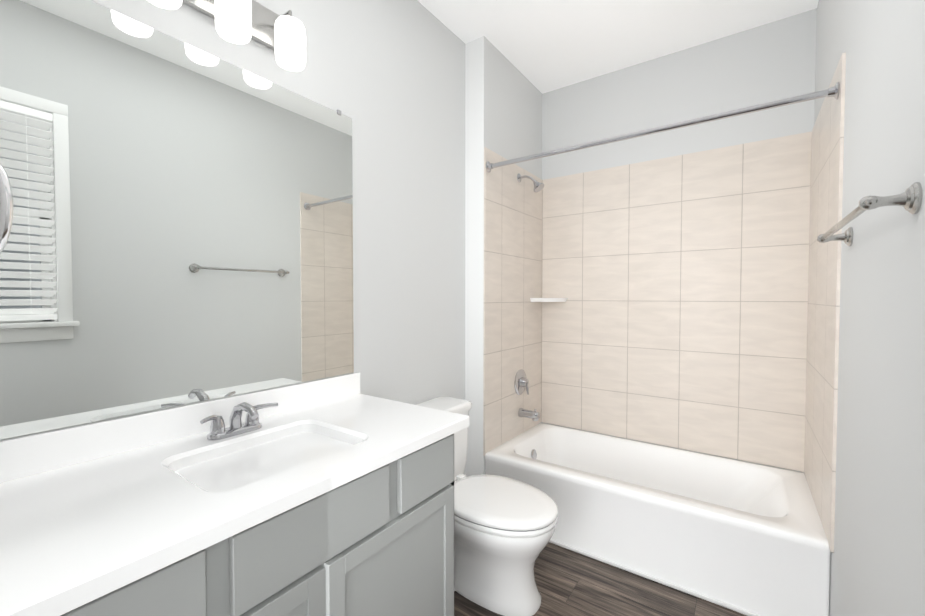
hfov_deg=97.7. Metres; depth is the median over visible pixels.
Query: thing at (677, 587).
baseboard
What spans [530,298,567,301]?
corner shelf
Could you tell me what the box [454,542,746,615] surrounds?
floor
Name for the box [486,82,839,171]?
rail
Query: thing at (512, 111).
wall
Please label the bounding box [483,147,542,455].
wall tile
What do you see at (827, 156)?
wall tile
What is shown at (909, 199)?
towel rail
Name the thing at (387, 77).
wall
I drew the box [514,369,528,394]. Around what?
shower valve
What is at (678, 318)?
wall tile
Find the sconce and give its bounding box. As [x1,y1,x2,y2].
[147,0,305,71]
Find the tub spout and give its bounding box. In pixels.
[518,408,539,420]
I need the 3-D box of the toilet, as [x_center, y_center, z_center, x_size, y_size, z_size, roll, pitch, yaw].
[0.062,0.866,1.835,0.756,0.750,0.468,1,2,35]
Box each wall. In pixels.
[2,0,464,474]
[465,36,483,476]
[483,36,541,474]
[541,8,816,472]
[814,0,924,615]
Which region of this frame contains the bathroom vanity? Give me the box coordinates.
[0,372,468,615]
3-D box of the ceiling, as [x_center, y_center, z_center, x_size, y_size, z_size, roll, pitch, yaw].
[0.298,-1.577,1.342,1.888,0.100,3.210,1,2,35]
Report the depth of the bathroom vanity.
0.96 m
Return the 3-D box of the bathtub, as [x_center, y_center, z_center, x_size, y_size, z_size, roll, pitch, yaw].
[0.974,1.041,2.259,1.514,0.378,0.797,1,2,35]
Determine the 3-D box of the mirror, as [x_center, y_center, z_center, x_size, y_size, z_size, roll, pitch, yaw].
[-0.775,-0.254,1.272,0.010,1.082,1.076,1,2,35]
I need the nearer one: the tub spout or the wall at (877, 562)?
the wall at (877, 562)
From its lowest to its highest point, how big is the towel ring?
0.205 m
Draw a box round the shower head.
[517,173,543,191]
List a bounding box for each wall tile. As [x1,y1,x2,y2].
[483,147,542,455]
[541,131,811,471]
[804,52,845,552]
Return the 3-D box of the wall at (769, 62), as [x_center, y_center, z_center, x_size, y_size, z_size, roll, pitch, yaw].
[1.188,-0.170,2.642,1.888,2.780,0.120,1,2,35]
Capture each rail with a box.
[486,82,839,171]
[817,182,921,245]
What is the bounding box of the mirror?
[0,0,353,439]
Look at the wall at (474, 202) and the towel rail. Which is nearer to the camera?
the towel rail
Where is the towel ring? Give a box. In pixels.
[0,163,12,253]
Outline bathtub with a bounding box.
[485,422,830,615]
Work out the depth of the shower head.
2.58 m
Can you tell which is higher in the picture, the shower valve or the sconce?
the sconce
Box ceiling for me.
[417,0,818,93]
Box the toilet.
[416,396,557,615]
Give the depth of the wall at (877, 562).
1.01 m

